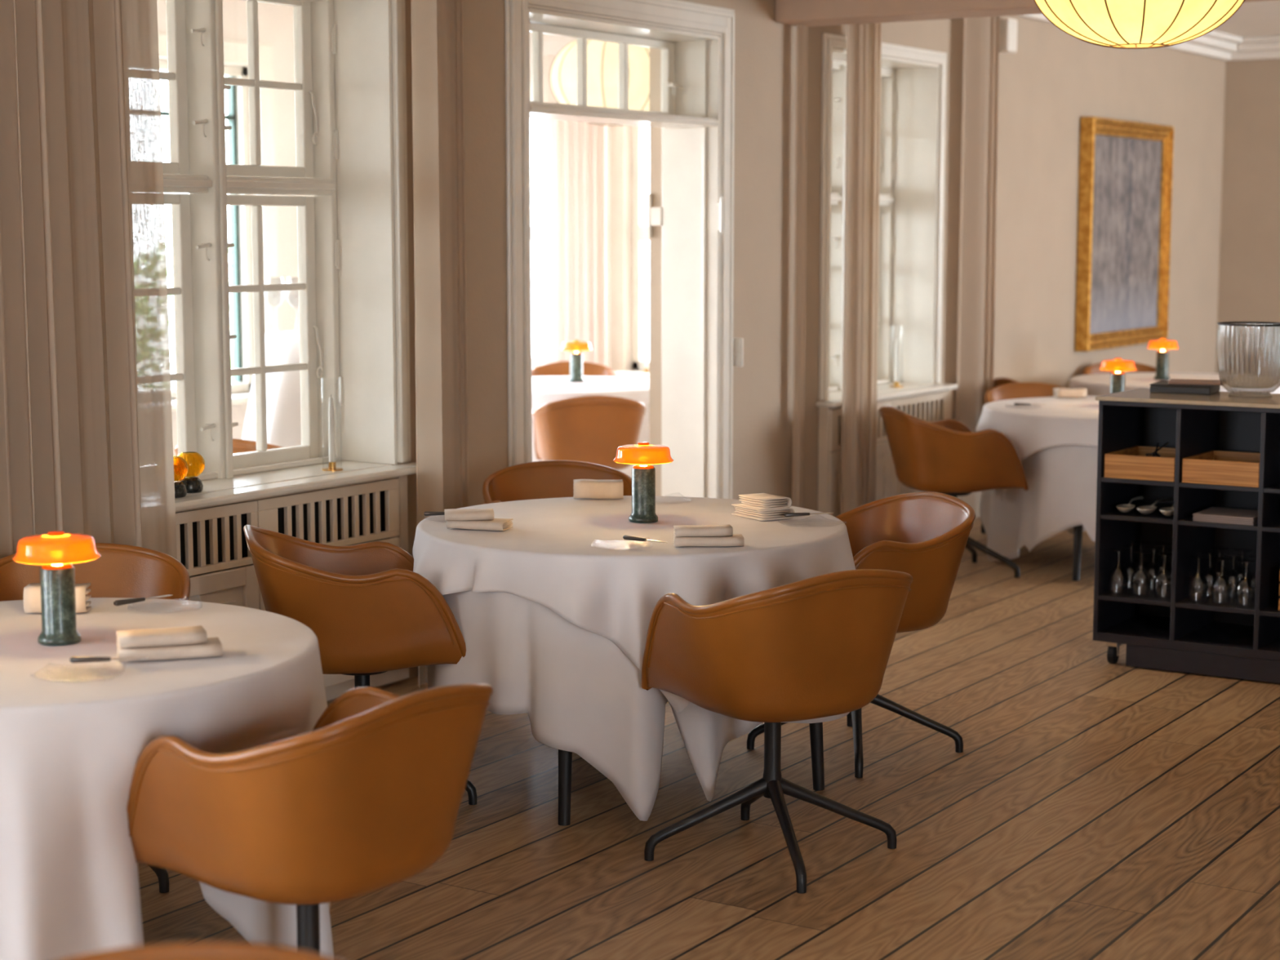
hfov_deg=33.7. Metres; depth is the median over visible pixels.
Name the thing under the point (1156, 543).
wine glass
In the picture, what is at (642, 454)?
table lamp
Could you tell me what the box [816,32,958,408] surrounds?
window
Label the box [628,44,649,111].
pendant lantern
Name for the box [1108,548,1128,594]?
wine glass
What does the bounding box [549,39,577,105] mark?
pendant lantern
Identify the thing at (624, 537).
butter knife
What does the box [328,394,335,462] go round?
candle
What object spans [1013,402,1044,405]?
butter knife
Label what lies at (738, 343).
light switch
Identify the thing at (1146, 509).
bowl
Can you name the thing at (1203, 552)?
wine glass
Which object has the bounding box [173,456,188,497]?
vase
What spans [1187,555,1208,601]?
wine glass
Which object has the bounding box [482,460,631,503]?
swivel armchair
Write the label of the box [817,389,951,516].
radiator cover
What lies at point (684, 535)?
napkin
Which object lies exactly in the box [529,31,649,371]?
wall
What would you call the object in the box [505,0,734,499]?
door
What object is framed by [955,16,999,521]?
curtain
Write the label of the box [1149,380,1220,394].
box
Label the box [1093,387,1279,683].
shelving unit
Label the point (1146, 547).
wine glass
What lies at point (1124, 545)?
wine glass
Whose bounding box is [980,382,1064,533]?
swivel armchair
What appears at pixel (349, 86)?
window
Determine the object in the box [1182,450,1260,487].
wooden tray
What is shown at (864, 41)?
curtain
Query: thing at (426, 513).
butter knife
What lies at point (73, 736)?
tablecloth
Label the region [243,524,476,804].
swivel armchair
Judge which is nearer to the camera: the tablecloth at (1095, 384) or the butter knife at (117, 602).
the butter knife at (117, 602)
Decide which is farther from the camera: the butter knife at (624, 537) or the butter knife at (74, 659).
the butter knife at (624, 537)
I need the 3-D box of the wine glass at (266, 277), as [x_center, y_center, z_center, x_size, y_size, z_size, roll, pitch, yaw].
[-1.682,-0.806,9.733,0.094,0.255,0.094,4,8,32]
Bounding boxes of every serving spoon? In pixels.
[1115,495,1143,512]
[1136,497,1173,514]
[1159,503,1173,515]
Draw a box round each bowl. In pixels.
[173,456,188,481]
[177,451,204,476]
[1115,503,1135,512]
[1136,505,1157,514]
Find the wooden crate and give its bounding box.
[1278,574,1279,610]
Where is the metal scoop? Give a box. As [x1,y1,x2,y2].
[1145,442,1168,456]
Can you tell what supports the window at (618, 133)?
in the wall at (553, 45)
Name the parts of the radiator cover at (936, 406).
panel, panel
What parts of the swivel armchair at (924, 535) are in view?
leg, leg, leg, leg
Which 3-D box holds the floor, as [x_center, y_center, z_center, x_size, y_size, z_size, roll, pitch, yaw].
[2.751,0.979,5.757,8.580,0.120,18.000,4,8,32]
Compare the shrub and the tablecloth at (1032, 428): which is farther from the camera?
the shrub
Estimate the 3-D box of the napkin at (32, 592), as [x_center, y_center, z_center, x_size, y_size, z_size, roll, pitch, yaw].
[-1.294,0.263,4.690,0.135,0.061,0.060,0,7,-3]
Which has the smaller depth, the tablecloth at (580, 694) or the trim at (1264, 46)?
the tablecloth at (580, 694)
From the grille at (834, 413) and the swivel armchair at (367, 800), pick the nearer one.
the swivel armchair at (367, 800)
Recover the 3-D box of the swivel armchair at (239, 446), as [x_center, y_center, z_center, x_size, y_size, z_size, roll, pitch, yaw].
[-1.544,0.190,8.565,0.648,0.774,0.648,2,7,12]
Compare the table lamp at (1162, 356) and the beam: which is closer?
the beam
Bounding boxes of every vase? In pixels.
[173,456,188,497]
[177,451,204,493]
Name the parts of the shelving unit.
panel, panel, shelf, shelf, shelf, panel, panel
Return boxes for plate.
[1192,506,1257,519]
[1192,516,1257,523]
[1193,515,1257,521]
[1193,519,1257,524]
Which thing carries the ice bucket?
on the countertop
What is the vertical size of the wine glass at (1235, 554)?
0.165 m
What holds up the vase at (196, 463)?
on the window at (349, 86)
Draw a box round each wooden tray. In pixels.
[1104,445,1175,481]
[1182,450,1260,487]
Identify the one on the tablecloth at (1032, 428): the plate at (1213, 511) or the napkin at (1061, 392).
the napkin at (1061, 392)
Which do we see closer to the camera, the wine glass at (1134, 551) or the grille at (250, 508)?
the grille at (250, 508)
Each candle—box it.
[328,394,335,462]
[644,333,648,368]
[894,338,898,381]
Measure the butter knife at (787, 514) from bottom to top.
0.013 m
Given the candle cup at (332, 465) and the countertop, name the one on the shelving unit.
the countertop
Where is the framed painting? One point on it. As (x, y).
(1125, 185)
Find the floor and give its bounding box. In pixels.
[137,516,1279,959]
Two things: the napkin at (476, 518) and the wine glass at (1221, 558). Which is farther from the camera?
the wine glass at (1221, 558)
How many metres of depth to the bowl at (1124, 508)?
7.69 m
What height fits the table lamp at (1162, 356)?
0.230 m
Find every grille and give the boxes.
[175,500,257,576]
[254,478,399,546]
[829,400,892,452]
[891,391,949,422]
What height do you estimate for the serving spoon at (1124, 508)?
0.041 m
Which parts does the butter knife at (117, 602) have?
handle, blade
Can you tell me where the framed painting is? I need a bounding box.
[1074,116,1173,351]
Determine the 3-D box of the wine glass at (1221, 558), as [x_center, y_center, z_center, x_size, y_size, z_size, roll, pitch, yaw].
[2.077,0.361,7.538,0.072,0.165,0.072,4,8,32]
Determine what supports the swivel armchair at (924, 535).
on the floor
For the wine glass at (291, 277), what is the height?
0.255 m
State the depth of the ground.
42.66 m
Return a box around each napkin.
[23,582,91,613]
[115,625,222,662]
[444,508,513,530]
[573,479,623,498]
[673,524,744,546]
[731,493,795,520]
[1053,387,1087,398]
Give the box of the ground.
[166,275,649,386]
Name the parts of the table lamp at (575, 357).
lamp shade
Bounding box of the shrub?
[165,244,233,387]
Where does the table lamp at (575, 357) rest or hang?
on the tablecloth at (544, 389)
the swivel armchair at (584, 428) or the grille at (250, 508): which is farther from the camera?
the swivel armchair at (584, 428)
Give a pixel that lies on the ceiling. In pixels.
(1252, 19)
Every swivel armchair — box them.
[0,542,190,893]
[60,941,338,959]
[126,683,493,953]
[173,438,283,456]
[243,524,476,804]
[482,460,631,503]
[531,360,618,377]
[532,395,645,470]
[641,568,912,893]
[746,491,975,777]
[879,405,1028,577]
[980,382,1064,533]
[993,377,1020,387]
[1082,362,1155,374]
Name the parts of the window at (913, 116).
frame, sill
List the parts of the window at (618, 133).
architrave, sill, frame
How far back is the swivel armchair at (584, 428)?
10.35 m
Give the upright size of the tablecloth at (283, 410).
1.047 m
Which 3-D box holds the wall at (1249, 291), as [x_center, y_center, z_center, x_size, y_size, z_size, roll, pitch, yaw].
[7.587,-1.414,12.995,8.060,2.900,0.200,4,8,32]
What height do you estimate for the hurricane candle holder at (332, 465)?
0.315 m
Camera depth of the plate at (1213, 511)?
7.55 m
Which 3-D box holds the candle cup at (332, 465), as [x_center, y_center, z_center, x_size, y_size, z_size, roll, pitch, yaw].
[-1.049,-0.050,7.202,0.025,0.024,0.025,4,8,32]
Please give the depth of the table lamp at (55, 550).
4.32 m
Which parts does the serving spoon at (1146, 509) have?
handle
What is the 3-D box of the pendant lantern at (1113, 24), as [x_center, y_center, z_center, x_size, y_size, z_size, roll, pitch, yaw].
[1.610,-1.760,6.781,0.716,0.724,0.716,4,8,32]
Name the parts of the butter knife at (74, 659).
handle, blade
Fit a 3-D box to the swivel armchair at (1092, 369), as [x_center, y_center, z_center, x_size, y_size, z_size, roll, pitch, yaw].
[2.974,-0.306,12.663,0.556,0.778,0.602,-2,7,-12]
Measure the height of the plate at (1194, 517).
0.004 m
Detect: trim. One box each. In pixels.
[1016,13,1244,60]
[1231,35,1279,60]
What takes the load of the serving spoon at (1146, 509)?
on the shelving unit
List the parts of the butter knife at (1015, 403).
handle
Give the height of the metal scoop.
0.053 m
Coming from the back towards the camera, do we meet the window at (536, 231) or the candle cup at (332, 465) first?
the window at (536, 231)
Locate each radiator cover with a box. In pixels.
[175,475,408,700]
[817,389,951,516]
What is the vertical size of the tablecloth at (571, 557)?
0.406 m
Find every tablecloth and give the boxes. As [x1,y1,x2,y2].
[0,597,333,959]
[242,330,301,447]
[412,495,855,712]
[425,582,849,821]
[531,376,649,477]
[975,395,1098,502]
[979,444,1097,561]
[1069,372,1279,395]
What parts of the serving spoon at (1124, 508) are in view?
handle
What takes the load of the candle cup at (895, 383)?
on the hurricane candle holder at (895, 383)
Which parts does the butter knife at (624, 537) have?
handle, blade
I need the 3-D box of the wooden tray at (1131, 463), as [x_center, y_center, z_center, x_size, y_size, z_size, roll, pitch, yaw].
[1.886,-0.061,7.743,0.260,0.086,0.336,4,8,32]
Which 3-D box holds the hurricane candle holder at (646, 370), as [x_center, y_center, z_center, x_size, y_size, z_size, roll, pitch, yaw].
[0.043,-0.855,13.642,0.072,0.315,0.072,4,8,32]
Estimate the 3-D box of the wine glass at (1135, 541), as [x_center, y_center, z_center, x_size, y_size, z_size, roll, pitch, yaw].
[1.883,0.313,7.943,0.072,0.165,0.072,4,8,32]
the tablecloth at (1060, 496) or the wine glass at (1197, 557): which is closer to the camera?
the wine glass at (1197, 557)
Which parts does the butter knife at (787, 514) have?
handle, blade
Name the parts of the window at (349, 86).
sash, sash, sash, frame, sash, sill, architrave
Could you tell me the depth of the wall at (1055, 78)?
9.96 m
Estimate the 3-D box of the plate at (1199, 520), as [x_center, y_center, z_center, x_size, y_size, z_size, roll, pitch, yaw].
[2.122,0.139,7.565,0.216,0.004,0.220,4,8,32]
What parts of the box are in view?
lid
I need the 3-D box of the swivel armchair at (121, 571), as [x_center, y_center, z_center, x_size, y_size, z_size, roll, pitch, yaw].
[-1.405,0.584,5.269,0.556,0.778,0.602,-1,7,-7]
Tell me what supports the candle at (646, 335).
in the hurricane candle holder at (646, 370)
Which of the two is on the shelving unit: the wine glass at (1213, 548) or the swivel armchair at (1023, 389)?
the wine glass at (1213, 548)
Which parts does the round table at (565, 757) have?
leg, leg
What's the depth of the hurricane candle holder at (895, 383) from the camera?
10.90 m
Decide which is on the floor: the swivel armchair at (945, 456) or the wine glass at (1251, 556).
the swivel armchair at (945, 456)
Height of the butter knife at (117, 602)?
0.013 m
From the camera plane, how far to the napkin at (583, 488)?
6.61 m
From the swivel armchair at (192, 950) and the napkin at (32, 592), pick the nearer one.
the swivel armchair at (192, 950)
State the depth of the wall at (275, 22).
12.50 m
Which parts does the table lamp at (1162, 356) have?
lamp shade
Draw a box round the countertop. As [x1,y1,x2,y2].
[1095,387,1279,408]
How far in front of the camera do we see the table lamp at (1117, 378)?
9.99 m
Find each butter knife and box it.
[70,656,151,662]
[113,595,172,605]
[423,511,444,515]
[622,534,667,542]
[784,512,834,517]
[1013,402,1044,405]
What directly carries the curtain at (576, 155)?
hanging from the window at (618, 133)
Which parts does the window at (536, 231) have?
architrave, frame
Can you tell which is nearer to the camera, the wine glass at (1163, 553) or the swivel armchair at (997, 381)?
the wine glass at (1163, 553)
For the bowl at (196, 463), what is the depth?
6.57 m
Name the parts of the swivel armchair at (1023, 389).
leg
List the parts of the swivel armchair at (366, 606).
mounting plate, leg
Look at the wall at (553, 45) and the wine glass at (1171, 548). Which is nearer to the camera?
the wine glass at (1171, 548)
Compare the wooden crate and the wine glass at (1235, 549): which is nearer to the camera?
the wooden crate
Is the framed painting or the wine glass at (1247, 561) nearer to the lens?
the wine glass at (1247, 561)
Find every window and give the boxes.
[158,33,279,410]
[159,0,416,511]
[529,80,543,368]
[610,124,649,378]
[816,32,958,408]
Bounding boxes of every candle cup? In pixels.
[328,462,336,469]
[893,381,898,386]
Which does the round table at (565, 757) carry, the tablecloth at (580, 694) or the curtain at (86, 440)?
the tablecloth at (580, 694)
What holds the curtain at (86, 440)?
hanging from the ceiling
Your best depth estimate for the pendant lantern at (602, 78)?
10.86 m
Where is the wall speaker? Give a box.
[999,17,1017,53]
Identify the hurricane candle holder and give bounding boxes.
[320,377,342,471]
[640,367,649,372]
[889,338,903,387]
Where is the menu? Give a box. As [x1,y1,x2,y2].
[1168,378,1226,385]
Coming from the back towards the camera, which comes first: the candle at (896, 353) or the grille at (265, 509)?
the candle at (896, 353)
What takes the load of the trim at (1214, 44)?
attached to the wall at (1055, 78)
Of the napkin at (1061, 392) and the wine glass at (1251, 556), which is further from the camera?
the napkin at (1061, 392)
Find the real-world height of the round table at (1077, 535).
0.739 m
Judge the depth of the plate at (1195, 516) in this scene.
7.47 m
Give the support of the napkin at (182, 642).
on the tablecloth at (73, 736)
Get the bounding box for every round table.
[558,722,824,826]
[1072,524,1083,581]
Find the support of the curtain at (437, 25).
hanging from the ceiling
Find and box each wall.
[156,0,311,456]
[326,0,1226,702]
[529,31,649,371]
[1215,51,1279,377]
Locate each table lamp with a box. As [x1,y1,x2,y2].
[12,530,101,645]
[560,339,591,382]
[613,441,673,523]
[1098,357,1137,393]
[1146,337,1178,380]
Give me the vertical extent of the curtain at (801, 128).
2.860 m
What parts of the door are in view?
transom sash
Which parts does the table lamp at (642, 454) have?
lamp shade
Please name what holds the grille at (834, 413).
attached to the radiator cover at (936, 406)
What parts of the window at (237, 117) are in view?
frame, sill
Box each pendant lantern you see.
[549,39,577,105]
[586,39,623,125]
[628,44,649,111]
[1033,0,1244,48]
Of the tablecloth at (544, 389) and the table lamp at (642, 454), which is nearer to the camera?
the table lamp at (642, 454)
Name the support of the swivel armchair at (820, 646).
on the floor
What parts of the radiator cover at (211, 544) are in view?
panel, panel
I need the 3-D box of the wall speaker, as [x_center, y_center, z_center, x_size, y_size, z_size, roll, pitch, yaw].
[1.964,-2.409,11.430,0.119,0.190,0.135,4,8,32]
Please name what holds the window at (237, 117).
in the wall at (275, 22)
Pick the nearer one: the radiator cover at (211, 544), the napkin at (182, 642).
the napkin at (182, 642)
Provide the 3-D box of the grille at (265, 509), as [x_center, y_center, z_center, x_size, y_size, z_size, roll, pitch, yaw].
[-1.031,0.128,7.024,0.020,0.200,0.705,4,8,32]
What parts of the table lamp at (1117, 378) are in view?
lamp shade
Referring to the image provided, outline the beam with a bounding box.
[775,0,1275,26]
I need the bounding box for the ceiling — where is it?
[1213,0,1279,37]
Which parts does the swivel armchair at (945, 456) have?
mounting plate, leg, leg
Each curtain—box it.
[0,0,177,559]
[410,0,469,687]
[542,54,610,368]
[791,23,808,507]
[840,22,881,514]
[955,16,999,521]
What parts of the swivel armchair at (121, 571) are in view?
leg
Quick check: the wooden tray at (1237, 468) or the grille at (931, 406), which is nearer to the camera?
the wooden tray at (1237, 468)
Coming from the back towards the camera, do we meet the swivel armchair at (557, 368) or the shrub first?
the shrub
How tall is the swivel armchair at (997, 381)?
0.778 m
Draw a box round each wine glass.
[264,277,284,333]
[285,276,299,333]
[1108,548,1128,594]
[1120,544,1140,589]
[1130,540,1150,585]
[1130,550,1151,596]
[1142,546,1163,590]
[1152,542,1172,584]
[1153,551,1172,595]
[1165,547,1172,593]
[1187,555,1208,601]
[1199,551,1219,596]
[1208,546,1228,591]
[1211,556,1231,604]
[1222,552,1243,598]
[1231,548,1252,591]
[1235,559,1256,605]
[1246,555,1256,596]
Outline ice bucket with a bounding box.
[1216,321,1279,396]
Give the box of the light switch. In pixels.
[733,337,743,366]
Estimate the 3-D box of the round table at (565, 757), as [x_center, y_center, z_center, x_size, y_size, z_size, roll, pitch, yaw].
[-0.025,0.497,6.174,1.208,0.739,1.208,4,8,32]
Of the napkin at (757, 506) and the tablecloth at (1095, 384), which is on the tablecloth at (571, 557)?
the napkin at (757, 506)
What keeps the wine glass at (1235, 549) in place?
on the shelving unit
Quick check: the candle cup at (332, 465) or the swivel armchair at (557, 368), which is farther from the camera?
the swivel armchair at (557, 368)
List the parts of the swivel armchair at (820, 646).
leg, leg, leg, leg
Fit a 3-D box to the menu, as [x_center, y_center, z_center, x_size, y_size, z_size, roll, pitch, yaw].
[2.065,-0.363,7.828,0.200,0.010,0.150,2,7,18]
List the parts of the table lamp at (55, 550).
lamp shade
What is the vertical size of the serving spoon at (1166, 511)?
0.041 m
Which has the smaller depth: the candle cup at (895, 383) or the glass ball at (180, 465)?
the glass ball at (180, 465)

